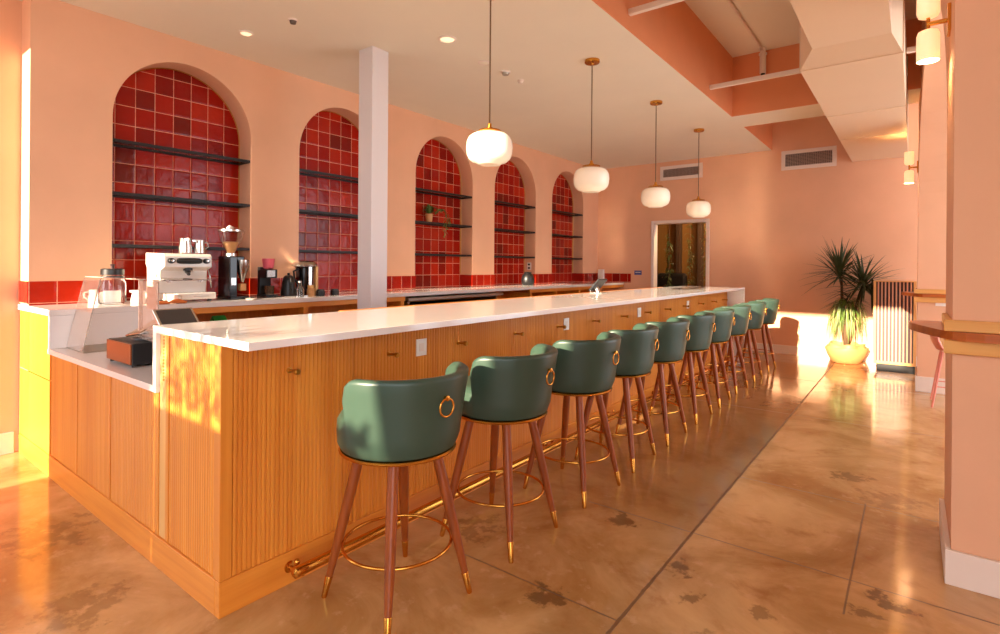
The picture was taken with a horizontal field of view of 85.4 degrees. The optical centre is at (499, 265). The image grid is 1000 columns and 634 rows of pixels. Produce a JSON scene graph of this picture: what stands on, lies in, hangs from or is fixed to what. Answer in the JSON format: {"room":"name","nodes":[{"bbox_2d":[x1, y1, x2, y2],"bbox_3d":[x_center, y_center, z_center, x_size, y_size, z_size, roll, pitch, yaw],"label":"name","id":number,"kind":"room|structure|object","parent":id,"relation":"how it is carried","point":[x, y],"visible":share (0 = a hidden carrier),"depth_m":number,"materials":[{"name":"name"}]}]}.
{"room":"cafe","nodes":[
{"label":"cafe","id":0,"kind":"room"},
{"bbox_2d":[0,0,21,451],"bbox_3d":[-1.372,-0.265,6.675,0.138,3.210,9.950,0,0,37],"label":"wall","id":1,"kind":"structure","parent":0,"point":[10,10],"depth_m":3.83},
{"bbox_2d":[0,431,13,454],"bbox_3d":[-3.891,1.246,3.255,0.024,0.150,1.470,0,0,37],"label":"baseboard","id":2,"kind":"structure","parent":1,"relation":"attached to","point":[7,438],"depth_m":3.80,"materials":[{"name":"beige paint"}]},
{"bbox_2d":[19,0,597,402],"bbox_3d":[-0.770,-0.261,7.160,0.232,3.210,8.450,0,0,37],"label":"wall","id":3,"kind":"structure","parent":0,"point":[76,60],"depth_m":4.81,"materials":[{"name":"paint"}]},
{"bbox_2d":[112,69,238,299],"bbox_3d":[-2.794,-0.676,4.682,0.013,2.011,1.082,0,0,37],"label":"wall tiles","id":4,"kind":"structure","parent":3,"relation":"attached to","point":[161,107],"depth_m":4.63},
{"bbox_2d":[112,191,249,207],"bbox_3d":[-2.704,-0.551,4.613,0.212,0.024,1.076,0,0,37],"label":"niche shelf","id":5,"kind":"object","parent":3,"relation":"attached to","point":[114,193],"visible":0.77,"depth_m":4.55,"materials":[{"name":"black metal"}]},
{"bbox_2d":[112,244,249,250],"bbox_3d":[-2.707,-0.150,4.613,0.212,0.024,1.076,0,0,37],"label":"niche shelf","id":6,"kind":"object","parent":3,"relation":"attached to","point":[113,245],"visible":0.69,"depth_m":4.40,"materials":[{"name":"black metal"}]},
{"bbox_2d":[113,138,249,164],"bbox_3d":[-2.701,-0.955,4.613,0.212,0.024,1.076,0,0,37],"label":"niche shelf","id":7,"kind":"object","parent":3,"relation":"attached to","point":[121,143],"visible":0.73,"depth_m":4.56,"materials":[{"name":"black metal"}]},
{"bbox_2d":[133,68,239,255],"bbox_3d":[-2.784,-0.798,4.676,0.012,1.775,1.094,0,0,37],"label":"trim","id":8,"kind":"structure","parent":3,"relation":"attached to","point":[148,68],"depth_m":5.04,"materials":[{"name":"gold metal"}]},
{"bbox_2d":[19,273,597,305],"bbox_3d":[-0.768,0.211,7.150,0.228,0.166,8.458,0,0,37],"label":"wall tiles","id":9,"kind":"structure","parent":3,"relation":"attached to","point":[30,292],"depth_m":4.99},
{"bbox_2d":[299,168,357,183],"bbox_3d":[-1.747,-0.948,5.864,0.212,0.024,1.076,0,0,37],"label":"niche shelf","id":10,"kind":"object","parent":3,"relation":"attached to","point":[305,172],"visible":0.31,"depth_m":5.73,"materials":[{"name":"black metal"}]},
{"bbox_2d":[299,209,357,218],"bbox_3d":[-1.750,-0.544,5.864,0.212,0.024,1.076,0,0,37],"label":"niche shelf","id":11,"kind":"object","parent":3,"relation":"attached to","point":[301,211],"visible":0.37,"depth_m":5.72,"materials":[{"name":"black metal"}]},
{"bbox_2d":[299,250,357,253],"bbox_3d":[-1.753,-0.143,5.864,0.212,0.024,1.076,0,0,37],"label":"niche shelf","id":12,"kind":"object","parent":3,"relation":"attached to","point":[300,251],"visible":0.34,"depth_m":5.67,"materials":[{"name":"black metal"}]},
{"bbox_2d":[299,112,358,291],"bbox_3d":[-1.840,-0.669,5.933,0.013,2.011,1.082,0,0,37],"label":"wall tiles","id":13,"kind":"structure","parent":3,"relation":"attached to","point":[329,142],"depth_m":5.91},
{"bbox_2d":[415,139,460,287],"bbox_3d":[-0.885,-0.662,7.183,0.013,2.011,1.082,0,0,37],"label":"wall tiles","id":14,"kind":"structure","parent":3,"relation":"attached to","point":[437,169],"depth_m":7.24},
{"bbox_2d":[415,187,471,198],"bbox_3d":[-0.793,-0.941,7.114,0.212,0.024,1.076,0,0,37],"label":"niche shelf","id":15,"kind":"object","parent":3,"relation":"attached to","point":[417,190],"visible":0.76,"depth_m":7.11,"materials":[{"name":"black metal"}]},
{"bbox_2d":[415,220,471,227],"bbox_3d":[-0.796,-0.537,7.114,0.212,0.024,1.076,0,0,37],"label":"niche shelf","id":16,"kind":"object","parent":3,"relation":"attached to","point":[416,221],"visible":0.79,"depth_m":7.10,"materials":[{"name":"black metal"}]},
{"bbox_2d":[422,204,450,237],"bbox_3d":[-0.838,-0.563,7.019,0.445,0.428,0.182,0,0,-38],"label":"trailing plant","id":17,"kind":"object","parent":16,"relation":"on","point":[429,209],"visible":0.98,"depth_m":6.96,"materials":[{"name":"green plant"}]},
{"bbox_2d":[415,253,471,256],"bbox_3d":[-0.799,-0.136,7.114,0.212,0.024,1.076,0,0,37],"label":"niche shelf","id":18,"kind":"object","parent":3,"relation":"attached to","point":[416,254],"visible":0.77,"depth_m":7.03,"materials":[{"name":"black metal"}]},
{"bbox_2d":[432,139,460,272],"bbox_3d":[-0.876,-0.784,7.177,0.012,1.775,1.094,0,0,37],"label":"trim","id":19,"kind":"structure","parent":3,"relation":"attached to","point":[432,139],"depth_m":7.60,"materials":[{"name":"tile"}]},
{"bbox_2d":[494,161,524,284],"bbox_3d":[0.069,-0.655,8.434,0.013,2.011,1.082,0,0,37],"label":"wall tiles","id":20,"kind":"structure","parent":3,"relation":"attached to","point":[509,187],"depth_m":8.52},
{"bbox_2d":[494,228,534,233],"bbox_3d":[0.158,-0.530,8.365,0.212,0.024,1.076,0,0,37],"label":"niche shelf","id":21,"kind":"object","parent":3,"relation":"attached to","point":[495,229],"visible":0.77,"depth_m":8.38,"materials":[{"name":"black metal"}]},
{"bbox_2d":[494,256,534,257],"bbox_3d":[0.155,-0.129,8.365,0.212,0.024,1.076,0,0,37],"label":"niche shelf","id":22,"kind":"object","parent":3,"relation":"attached to","point":[494,256],"visible":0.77,"depth_m":8.27,"materials":[{"name":"black metal"}]},
{"bbox_2d":[495,200,534,208],"bbox_3d":[0.161,-0.934,8.365,0.212,0.024,1.076,0,0,37],"label":"niche shelf","id":23,"kind":"object","parent":3,"relation":"attached to","point":[501,203],"visible":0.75,"depth_m":8.39,"materials":[{"name":"black metal"}]},
{"bbox_2d":[509,160,524,271],"bbox_3d":[0.078,-0.777,8.427,0.012,1.775,1.094,0,0,37],"label":"trim","id":24,"kind":"structure","parent":3,"relation":"attached to","point":[509,160],"depth_m":8.85,"materials":[{"name":"tile"}]},
{"bbox_2d":[552,174,572,282],"bbox_3d":[1.023,-0.648,9.684,0.013,2.011,1.082,0,0,37],"label":"wall tiles","id":25,"kind":"structure","parent":3,"relation":"attached to","point":[562,200],"depth_m":9.80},
{"bbox_2d":[552,210,582,215],"bbox_3d":[1.115,-0.927,9.616,0.212,0.024,1.076,0,0,37],"label":"niche shelf","id":26,"kind":"object","parent":3,"relation":"attached to","point":[553,211],"visible":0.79,"depth_m":9.66,"materials":[{"name":"black metal"}]},
{"bbox_2d":[552,234,582,237],"bbox_3d":[1.112,-0.523,9.616,0.212,0.024,1.076,0,0,37],"label":"niche shelf","id":27,"kind":"object","parent":3,"relation":"attached to","point":[555,235],"visible":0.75,"depth_m":9.65,"materials":[{"name":"black metal"}]},
{"bbox_2d":[19,0,770,168],"bbox_3d":[1.665,-2.263,4.370,7.900,0.830,9.950,0,0,37],"label":"ceiling","id":28,"kind":"structure","parent":0,"point":[546,44],"depth_m":4.93,"materials":[{"name":"paint"}]},
{"bbox_2d":[239,30,253,36],"bbox_3d":[-2.047,-1.869,4.372,0.110,0.013,0.110,0,0,37],"label":"recessed light","id":29,"kind":"object","parent":28,"relation":"in","point":[246,33],"visible":1,"depth_m":4.36,"materials":[{"name":"beige paint"}]},
{"bbox_2d":[288,18,297,24],"bbox_3d":[-1.577,-1.855,4.130,0.070,0.034,0.070,0,0,37],"label":"sprinkler","id":30,"kind":"object","parent":28,"relation":"attached to","point":[293,21],"visible":1,"depth_m":4.11,"materials":[{"name":"beige paint"}]},
{"bbox_2d":[438,35,455,42],"bbox_3d":[-0.434,-1.857,4.459,0.150,0.013,0.150,0,0,37],"label":"recessed light","id":31,"kind":"object","parent":28,"relation":"in","point":[444,38],"visible":1,"depth_m":4.44,"materials":[{"name":"beige paint"}]},
{"bbox_2d":[478,60,488,65],"bbox_3d":[-0.142,-1.855,4.973,0.120,0.013,0.120,0,0,37],"label":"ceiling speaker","id":32,"kind":"object","parent":28,"relation":"attached to","point":[481,62],"visible":0.88,"depth_m":4.95,"materials":[{"name":"beige paint"}]},
{"bbox_2d":[466,0,512,166],"bbox_3d":[-0.069,-1.286,3.731,0.320,1.192,0.320,0,0,37],"label":"pendant lamp","id":33,"kind":"object","parent":28,"relation":"hanging from","point":[488,146],"visible":1,"depth_m":3.62,"materials":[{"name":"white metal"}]},
{"bbox_2d":[573,57,608,192],"bbox_3d":[0.829,-1.258,4.899,0.320,1.192,0.320,0,0,37],"label":"pendant lamp","id":34,"kind":"object","parent":28,"relation":"hanging from","point":[591,178],"visible":1,"depth_m":4.80,"materials":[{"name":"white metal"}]},
{"bbox_2d":[641,100,669,207],"bbox_3d":[1.758,-1.251,6.118,0.320,1.192,0.320,0,0,37],"label":"pendant lamp","id":35,"kind":"object","parent":28,"relation":"hanging from","point":[654,196],"visible":1,"depth_m":6.02,"materials":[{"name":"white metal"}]},
{"bbox_2d":[686,128,710,217],"bbox_3d":[2.688,-1.244,7.337,0.320,1.192,0.320,0,0,37],"label":"pendant lamp","id":36,"kind":"object","parent":28,"relation":"hanging from","point":[698,208],"visible":1,"depth_m":7.24,"materials":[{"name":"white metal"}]},
{"bbox_2d":[0,350,999,633],"bbox_3d":[2.138,1.426,5.026,7.900,0.120,11.800,0,0,37],"label":"floor","id":37,"kind":"structure","parent":0,"point":[806,502],"depth_m":2.60,"materials":[{"name":"concrete"}]},
{"bbox_2d":[357,46,388,308],"bbox_3d":[-1.111,-0.263,4.728,0.180,3.210,0.180,0,0,37],"label":"column","id":38,"kind":"structure","parent":37,"relation":"on","point":[373,61],"depth_m":4.66,"materials":[{"name":"paint"}]},
{"bbox_2d":[19,292,727,618],"bbox_3d":[-0.065,0.831,5.744,3.019,1.038,7.076,0,0,37],"label":"bar counter","id":39,"kind":"object","parent":37,"relation":"on","point":[224,476],"depth_m":2.45,"materials":[{"name":"brown wood"}]},
{"bbox_2d":[47,336,159,392],"bbox_3d":[-1.980,0.485,3.171,1.660,0.156,0.673,0,0,37],"label":"countertop","id":40,"kind":"structure","parent":39,"relation":"on","point":[140,376],"depth_m":2.86,"materials":[{"name":"stone"}]},
{"bbox_2d":[125,329,144,340],"bbox_3d":[-1.956,0.348,3.030,0.219,0.118,0.178,0,0,37],"label":"card terminal","id":41,"kind":"object","parent":40,"relation":"on","point":[136,332],"visible":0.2,"depth_m":2.95,"materials":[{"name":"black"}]},
{"bbox_2d":[66,276,211,352],"bbox_3d":[-2.175,0.302,3.237,1.200,0.457,0.366,0,0,37],"label":"guard","id":42,"kind":"object","parent":40,"relation":"on","point":[148,292],"visible":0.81,"depth_m":3.31,"materials":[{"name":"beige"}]},
{"bbox_2d":[152,308,198,324],"bbox_3d":[-1.618,0.379,2.747,0.213,0.310,0.190,0,0,37],"label":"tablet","id":43,"kind":"object","parent":40,"relation":"on","point":[176,315],"visible":0.22,"depth_m":2.77,"materials":[{"name":"black"}]},
{"bbox_2d":[210,315,226,320],"bbox_3d":[-2.289,0.550,4.408,0.100,0.285,0.100,0,0,37],"label":"carton","id":44,"kind":"object","parent":39,"relation":"on","point":[220,317],"visible":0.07,"depth_m":4.39,"materials":[{"name":"green"}]},
{"bbox_2d":[152,286,744,385],"bbox_3d":[0.909,0.821,5.003,0.877,1.072,7.093,0,0,37],"label":"countertop","id":45,"kind":"structure","parent":39,"relation":"on","point":[249,334],"depth_m":2.81,"materials":[{"name":"stone"}]},
{"bbox_2d":[589,279,606,293],"bbox_3d":[1.014,0.213,5.601,0.140,0.150,0.200,0,0,37],"label":"payment terminal","id":46,"kind":"object","parent":45,"relation":"on","point":[599,283],"visible":0.98,"depth_m":5.57,"materials":[{"name":"silver metal"}]},
{"bbox_2d":[284,357,734,578],"bbox_3d":[1.174,1.270,4.888,0.123,0.075,6.730,0,0,37],"label":"rail","id":47,"kind":"object","parent":39,"relation":"attached to","point":[296,570],"visible":0.54,"depth_m":2.74,"materials":[{"name":"gold metal"}]},
{"bbox_2d":[321,361,471,633],"bbox_3d":[-0.398,0.882,2.201,0.536,0.934,0.557,0,0,41],"label":"bar stool","id":48,"kind":"object","parent":37,"relation":"on","point":[396,425],"visible":1,"depth_m":2.00,"materials":[{"name":"leather"}]},
{"bbox_2d":[192,285,623,321],"bbox_3d":[-0.461,0.841,6.937,0.542,1.011,8.419,0,0,37],"label":"base cabinet","id":49,"kind":"object","parent":37,"relation":"on","point":[281,309],"visible":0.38,"depth_m":5.05,"materials":[{"name":"brown wood"}]},
{"bbox_2d":[17,282,623,348],"bbox_3d":[-0.560,0.419,6.987,0.780,0.246,8.463,0,0,37],"label":"countertop","id":50,"kind":"structure","parent":49,"relation":"on","point":[116,320],"depth_m":3.78,"materials":[{"name":"stone"}]},
{"bbox_2d":[98,264,126,304],"bbox_3d":[-2.806,0.134,3.925,0.170,0.290,0.169,0,0,37],"label":"glass jar","id":51,"kind":"object","parent":50,"relation":"on","point":[111,291],"visible":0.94,"depth_m":3.86,"materials":[{"name":"clear glass"}]},
{"bbox_2d":[130,290,137,303],"bbox_3d":[-2.635,0.230,3.960,0.092,0.100,0.109,0,0,2],"label":"milk pitcher","id":52,"kind":"object","parent":50,"relation":"on","point":[134,298],"visible":0.37,"depth_m":3.91,"materials":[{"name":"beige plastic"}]},
{"bbox_2d":[159,299,186,304],"bbox_3d":[-2.402,0.264,3.968,0.040,0.036,0.220,0,0,37],"label":"folded cloth","id":53,"kind":"object","parent":50,"relation":"on","point":[174,300],"visible":0.89,"depth_m":3.96,"materials":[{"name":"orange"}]},
{"bbox_2d":[167,294,182,300],"bbox_3d":[-2.427,0.248,4.037,0.094,0.066,0.082,0,0,-16],"label":"coffee cup","id":54,"kind":"object","parent":50,"relation":"on","point":[170,297],"visible":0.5,"depth_m":4.01,"materials":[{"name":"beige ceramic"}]},
{"bbox_2d":[146,253,215,300],"bbox_3d":[-2.531,0.091,4.300,0.422,0.380,0.380,0,0,37],"label":"espresso machine","id":55,"kind":"object","parent":50,"relation":"on","point":[172,265],"visible":0.79,"depth_m":4.22,"materials":[{"name":"white metal"}]},
{"bbox_2d":[178,238,191,252],"bbox_3d":[-2.526,-0.158,4.335,0.120,0.115,0.102,0,0,2],"label":"milk pitcher","id":56,"kind":"object","parent":55,"relation":"on","point":[185,245],"visible":1,"depth_m":4.29,"materials":[{"name":"silver metal"}]},
{"bbox_2d":[159,292,215,300],"bbox_3d":[-2.528,0.238,4.296,0.356,0.050,0.380,0,0,37],"label":"drip tray","id":57,"kind":"object","parent":55,"relation":"on","point":[209,296],"depth_m":4.20,"materials":[{"name":"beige metal"}]},
{"bbox_2d":[193,240,208,252],"bbox_3d":[-2.439,-0.153,4.410,0.089,0.105,0.104,0,0,2],"label":"milk pitcher","id":58,"kind":"object","parent":55,"relation":"on","point":[199,245],"visible":1,"depth_m":4.37,"materials":[{"name":"silver metal"}]},
{"bbox_2d":[217,225,249,299],"bbox_3d":[-2.248,-0.028,4.566,0.233,0.621,0.231,0,0,37],"label":"coffee grinder","id":59,"kind":"object","parent":50,"relation":"on","point":[229,265],"visible":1,"depth_m":4.51,"materials":[{"name":"black"}]},
{"bbox_2d":[257,258,277,296],"bbox_3d":[-2.104,0.110,4.911,0.160,0.347,0.120,0,0,37],"label":"coffee grinder","id":60,"kind":"object","parent":50,"relation":"on","point":[265,273],"visible":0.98,"depth_m":4.88,"materials":[{"name":"black"}]},
{"bbox_2d":[276,295,307,297],"bbox_3d":[-1.934,0.279,4.969,0.240,0.012,0.240,0,0,37],"label":"flat tray","id":61,"kind":"object","parent":50,"relation":"on","point":[283,296],"visible":0.62,"depth_m":4.88,"materials":[{"name":"silver metal"}]},
{"bbox_2d":[280,273,295,295],"bbox_3d":[-1.939,0.170,4.985,0.140,0.205,0.237,0,0,-7],"label":"kettle","id":62,"kind":"object","parent":61,"relation":"on","point":[288,287],"visible":0.97,"depth_m":4.91,"materials":[{"name":"black"}]},
{"bbox_2d":[295,281,303,296],"bbox_3d":[-1.810,0.213,4.900,0.076,0.146,0.075,0,0,37],"label":"bottle","id":63,"kind":"object","parent":50,"relation":"on","point":[299,291],"visible":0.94,"depth_m":4.88,"materials":[{"name":"clear"}]},
{"bbox_2d":[291,261,317,294],"bbox_3d":[-1.899,0.120,5.275,0.247,0.330,0.238,0,0,-21],"label":"coffee brewer","id":64,"kind":"object","parent":50,"relation":"on","point":[304,269],"visible":0.74,"depth_m":5.20,"materials":[{"name":"black"}]},
{"bbox_2d":[307,285,314,295],"bbox_3d":[-1.781,0.235,5.104,0.072,0.102,0.072,0,0,37],"label":"spice jar","id":65,"kind":"object","parent":50,"relation":"on","point":[310,288],"visible":0.97,"depth_m":5.08,"materials":[{"name":"brown wood"}]},
{"bbox_2d":[316,289,324,295],"bbox_3d":[-1.710,0.257,5.163,0.084,0.060,0.083,0,0,37],"label":"canister","id":66,"kind":"object","parent":50,"relation":"on","point":[319,292],"visible":1,"depth_m":5.13,"materials":[{"name":"black"}]},
{"bbox_2d":[521,272,533,284],"bbox_3d":[0.426,0.203,8.326,0.200,0.200,0.200,0,0,37],"label":"pot","id":67,"kind":"object","parent":50,"relation":"on","point":[527,278],"visible":0.88,"depth_m":8.25,"materials":[{"name":"silver"}]},
{"bbox_2d":[598,269,603,278],"bbox_3d":[1.931,0.194,10.348,0.100,0.240,0.080,0,0,37],"label":"dispenser box","id":68,"kind":"object","parent":50,"relation":"on","point":[600,271],"visible":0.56,"depth_m":10.31,"materials":[{"name":"beige plastic"}]},
{"bbox_2d":[404,292,502,305],"bbox_3d":[-0.656,0.850,6.626,0.508,0.990,1.690,0,0,37],"label":"cooler","id":69,"kind":"object","parent":37,"relation":"on","point":[480,295],"visible":0.11,"depth_m":6.53,"materials":[{"name":"grey"}]},
{"bbox_2d":[440,344,557,563],"bbox_3d":[0.024,0.885,2.737,0.536,0.934,0.557,0,0,35],"label":"bar stool","id":70,"kind":"object","parent":37,"relation":"on","point":[506,391],"visible":0.98,"depth_m":2.54,"materials":[{"name":"leather"}]},
{"bbox_2d":[523,332,620,508],"bbox_3d":[0.464,0.889,3.299,0.536,0.934,0.557,0,0,39],"label":"bar stool","id":71,"kind":"object","parent":37,"relation":"on","point":[583,368],"visible":0.95,"depth_m":3.09,"materials":[{"name":"leather"}]},
{"bbox_2d":[574,323,658,472],"bbox_3d":[0.842,0.891,3.818,0.536,0.934,0.557,0,0,34],"label":"bar stool","id":72,"kind":"object","parent":37,"relation":"on","point":[637,349],"visible":0.77,"depth_m":3.62,"materials":[{"name":"leather"}]},
{"bbox_2d":[615,317,689,445],"bbox_3d":[1.243,0.894,4.353,0.536,0.934,0.557,0,0,37],"label":"bar stool","id":73,"kind":"object","parent":37,"relation":"on","point":[672,333],"visible":0.73,"depth_m":4.15,"materials":[{"name":"leather"}]},
{"bbox_2d":[657,273,686,286],"bbox_3d":[3.291,0.764,10.652,0.840,1.220,0.640,0,0,37],"label":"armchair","id":74,"kind":"object","parent":37,"relation":"on","point":[678,279],"visible":0.12,"depth_m":10.78,"materials":[{"name":"black"}]},
{"bbox_2d":[676,224,681,272],"bbox_3d":[3.637,-0.098,11.023,0.090,2.950,0.140,0,0,37],"label":"wood post","id":75,"kind":"object","parent":37,"relation":"on","point":[678,226],"visible":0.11,"depth_m":10.97,"materials":[{"name":"brown"}]},
{"bbox_2d":[649,312,715,424],"bbox_3d":[1.670,0.898,4.920,0.536,0.934,0.557,0,0,38],"label":"bar stool","id":76,"kind":"object","parent":37,"relation":"on","point":[701,325],"visible":0.69,"depth_m":4.72,"materials":[{"name":"leather"}]},
{"bbox_2d":[697,223,703,285],"bbox_3d":[3.978,-0.096,10.762,0.090,2.950,0.140,0,0,37],"label":"wood post","id":77,"kind":"object","parent":37,"relation":"on","point":[700,229],"visible":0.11,"depth_m":10.71,"materials":[{"name":"brown"}]},
{"bbox_2d":[675,307,734,407],"bbox_3d":[2.073,0.901,5.457,0.536,0.934,0.557,0,0,35],"label":"bar stool","id":78,"kind":"object","parent":37,"relation":"on","point":[724,317],"visible":0.7,"depth_m":5.27,"materials":[{"name":"leather"}]},
{"bbox_2d":[696,304,751,394],"bbox_3d":[2.499,0.904,6.023,0.536,0.934,0.557,0,0,39],"label":"bar stool","id":79,"kind":"object","parent":37,"relation":"on","point":[742,312],"visible":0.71,"depth_m":5.83,"materials":[{"name":"leather"}]},
{"bbox_2d":[718,301,766,382],"bbox_3d":[2.952,0.907,6.609,0.536,0.934,0.557,0,0,36],"label":"bar stool","id":80,"kind":"object","parent":37,"relation":"on","point":[758,310],"visible":0.66,"depth_m":6.42,"materials":[{"name":"leather"}]},
{"bbox_2d":[735,298,779,371],"bbox_3d":[3.437,0.911,7.245,0.536,0.934,0.557,0,0,37],"label":"bar stool","id":81,"kind":"object","parent":37,"relation":"on","point":[772,305],"visible":0.57,"depth_m":7.06,"materials":[{"name":"leather"}]},
{"bbox_2d":[801,237,904,363],"bbox_3d":[4.884,0.474,7.609,1.322,1.825,0.867,0,0,37],"label":"potted plant","id":82,"kind":"object","parent":37,"relation":"on","point":[845,352],"visible":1,"depth_m":7.63,"materials":[{"name":"green plant"}]},
{"bbox_2d":[873,280,916,373],"bbox_3d":[5.256,0.796,7.217,0.452,1.185,0.500,0,0,37],"label":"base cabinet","id":83,"kind":"object","parent":37,"relation":"on","point":[894,343],"visible":0.99,"depth_m":7.03,"materials":[{"name":"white wood"}]},
{"bbox_2d":[930,335,944,407],"bbox_3d":[4.481,1.035,5.316,0.429,0.699,0.418,0,0,37],"label":"counter stool","id":84,"kind":"object","parent":37,"relation":"on","point":[936,342],"visible":0.4,"depth_m":5.28,"materials":[{"name":"pink metal"}]},
{"bbox_2d":[657,223,705,285],"bbox_3d":[3.891,-0.121,10.112,3.500,3.000,1.600,0,0,37],"label":"wall","id":85,"kind":"structure","parent":0,"point":[663,229],"depth_m":11.06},
{"bbox_2d":[592,0,921,149],"bbox_3d":[2.491,-2.208,4.557,2.013,0.728,8.650,0,0,37],"label":"wall","id":86,"kind":"structure","parent":0,"point":[675,33],"depth_m":5.92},
{"bbox_2d":[628,0,684,15],"bbox_3d":[1.485,-1.986,3.911,1.178,0.045,0.045,0,0,37],"label":"support strut","id":87,"kind":"object","parent":86,"relation":"attached to","point":[656,4],"visible":1,"depth_m":4.15,"materials":[{"name":"beige paint"}]},
{"bbox_2d":[709,68,800,89],"bbox_3d":[2.730,-1.952,5.640,1.060,0.045,0.045,0,0,37],"label":"support strut","id":88,"kind":"object","parent":86,"relation":"attached to","point":[792,71],"visible":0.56,"depth_m":5.66,"materials":[{"name":"beige paint"}]},
{"bbox_2d":[790,0,907,161],"bbox_3d":[2.820,-1.860,4.334,0.665,0.658,8.598,0,0,37],"label":"air duct","id":89,"kind":"object","parent":86,"relation":"attached to","point":[853,56],"visible":0.99,"depth_m":4.28,"materials":[{"name":"metal"}]},
{"bbox_2d":[906,46,915,53],"bbox_3d":[3.728,-1.945,4.879,0.113,0.045,0.045,0,0,37],"label":"support strut","id":90,"kind":"object","parent":89,"relation":"attached to","point":[912,49],"visible":0.56,"depth_m":4.88,"materials":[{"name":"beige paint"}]},
{"bbox_2d":[598,103,918,355],"bbox_3d":[4.747,-0.585,8.361,7.820,3.940,0.150,0,0,37],"label":"wall","id":91,"kind":"structure","parent":0,"point":[768,224],"depth_m":8.47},
{"bbox_2d":[604,273,630,282],"bbox_3d":[2.149,0.233,10.239,0.680,0.166,0.008,0,0,37],"label":"wall tiles","id":92,"kind":"structure","parent":91,"relation":"attached to","point":[611,277],"depth_m":10.19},
{"bbox_2d":[651,219,709,287],"bbox_3d":[3.177,0.289,9.542,1.020,2.170,0.168,0,0,37],"label":"door frame","id":93,"kind":"structure","parent":91,"relation":"in","point":[654,224],"depth_m":9.71,"materials":[{"name":"beige paint"}]},
{"bbox_2d":[660,163,702,180],"bbox_3d":[3.161,-1.632,9.470,0.740,0.250,0.020,0,0,37],"label":"air vent","id":94,"kind":"object","parent":91,"relation":"in","point":[685,171],"visible":0.98,"depth_m":9.46,"materials":[{"name":"metal"}]},
{"bbox_2d":[781,145,836,170],"bbox_3d":[4.712,-1.635,8.287,0.740,0.300,0.020,0,0,37],"label":"air vent","id":95,"kind":"object","parent":91,"relation":"in","point":[820,156],"visible":1,"depth_m":8.28,"materials":[{"name":"metal"}]},
{"bbox_2d":[746,342,916,365],"bbox_3d":[4.770,1.318,8.227,2.800,0.135,0.018,0,0,37],"label":"baseboard","id":96,"kind":"structure","parent":91,"relation":"attached to","point":[782,349],"depth_m":8.34,"materials":[{"name":"beige paint"}]},
{"bbox_2d":[685,0,916,74],"bbox_3d":[2.168,-2.674,5.026,7.900,0.200,11.800,0,0,37],"label":"ceiling","id":97,"kind":"structure","parent":0,"point":[774,23],"depth_m":5.70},
{"bbox_2d":[727,0,766,74],"bbox_3d":[1.434,-2.417,4.214,0.090,0.325,5.620,0,0,37],"label":"pipe","id":98,"kind":"object","parent":97,"relation":"attached to","point":[763,53],"visible":0.88,"depth_m":6.37,"materials":[{"name":"metal"}]},
{"bbox_2d":[732,56,920,126],"bbox_3d":[3.854,-2.196,6.344,2.013,0.730,0.595,0,0,37],"label":"ceiling beam","id":99,"kind":"structure","parent":0,"point":[808,111],"depth_m":6.59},
{"bbox_2d":[917,0,947,378],"bbox_3d":[3.866,-0.591,4.511,0.592,3.940,4.540,0,0,37],"label":"wall","id":100,"kind":"structure","parent":0,"point":[932,189],"depth_m":5.85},
{"bbox_2d":[904,151,918,183],"bbox_3d":[4.747,-1.130,6.257,0.131,0.360,0.100,0,0,37],"label":"wall sconce","id":101,"kind":"object","parent":100,"relation":"attached to","point":[908,156],"visible":1,"depth_m":6.24,"materials":[{"name":"glass"}]},
{"bbox_2d":[901,288,945,302],"bbox_3d":[4.766,0.333,6.028,0.404,0.145,0.836,0,0,-5],"label":"ledge","id":102,"kind":"object","parent":100,"relation":"attached to","point":[927,295],"visible":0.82,"depth_m":5.90,"materials":[{"name":"brown wood"}]},
{"bbox_2d":[915,367,944,393],"bbox_3d":[5.019,1.305,6.056,0.610,0.165,0.668,0,0,37],"label":"baseboard","id":103,"kind":"structure","parent":100,"relation":"attached to","point":[922,384],"depth_m":5.92,"materials":[{"name":"beige paint"}]},
{"bbox_2d":[944,0,999,560],"bbox_3d":[2.349,-0.603,2.418,0.525,3.940,0.630,0,0,37],"label":"wall","id":104,"kind":"structure","parent":0,"point":[972,383],"depth_m":2.29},
{"bbox_2d":[916,0,951,64],"bbox_3d":[2.101,-1.174,2.628,0.131,0.360,0.100,0,0,37],"label":"wall sconce","id":105,"kind":"object","parent":104,"relation":"attached to","point":[927,40],"visible":1,"depth_m":2.61,"materials":[{"name":"glass"}]},
{"bbox_2d":[909,313,999,357],"bbox_3d":[2.102,0.306,2.376,0.404,0.145,0.836,0,0,-5],"label":"ledge","id":106,"kind":"object","parent":104,"relation":"attached to","point":[961,337],"visible":1,"depth_m":2.28,"materials":[{"name":"brown wood"}]},
{"bbox_2d":[939,499,999,598],"bbox_3d":[2.320,1.293,2.416,0.546,0.148,0.649,0,0,37],"label":"baseboard","id":107,"kind":"structure","parent":104,"relation":"attached to","point":[978,574],"depth_m":2.28,"materials":[{"name":"beige paint"}]},
{"bbox_3d":[3.903,-1.671,10.112,3.500,0.100,1.600,0,0,37],"label":"ceiling","id":108,"kind":"structure","parent":0,"visible":0},
{"bbox_2d":[662,224,673,286],"bbox_3d":[3.113,-0.127,9.994,0.223,3.000,0.263,0,0,37],"label":"garland","id":109,"kind":"object","parent":108,"relation":"hanging from","point":[669,244],"visible":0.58,"depth_m":10.00,"materials":[{"name":"green plant"}]},
{"bbox_2d":[683,223,695,285],"bbox_3d":[3.410,-0.125,9.766,0.244,3.000,0.252,0,0,37],"label":"garland","id":110,"kind":"object","parent":108,"relation":"hanging from","point":[689,241],"visible":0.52,"depth_m":9.77,"materials":[{"name":"green plant"}]},
{"bbox_2d":[700,223,705,281],"bbox_3d":[3.655,-0.123,9.581,0.245,3.000,0.251,0,0,37],"label":"garland","id":111,"kind":"object","parent":108,"relation":"hanging from","point":[704,223],"visible":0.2,"depth_m":9.61,"materials":[{"name":"green plant"}]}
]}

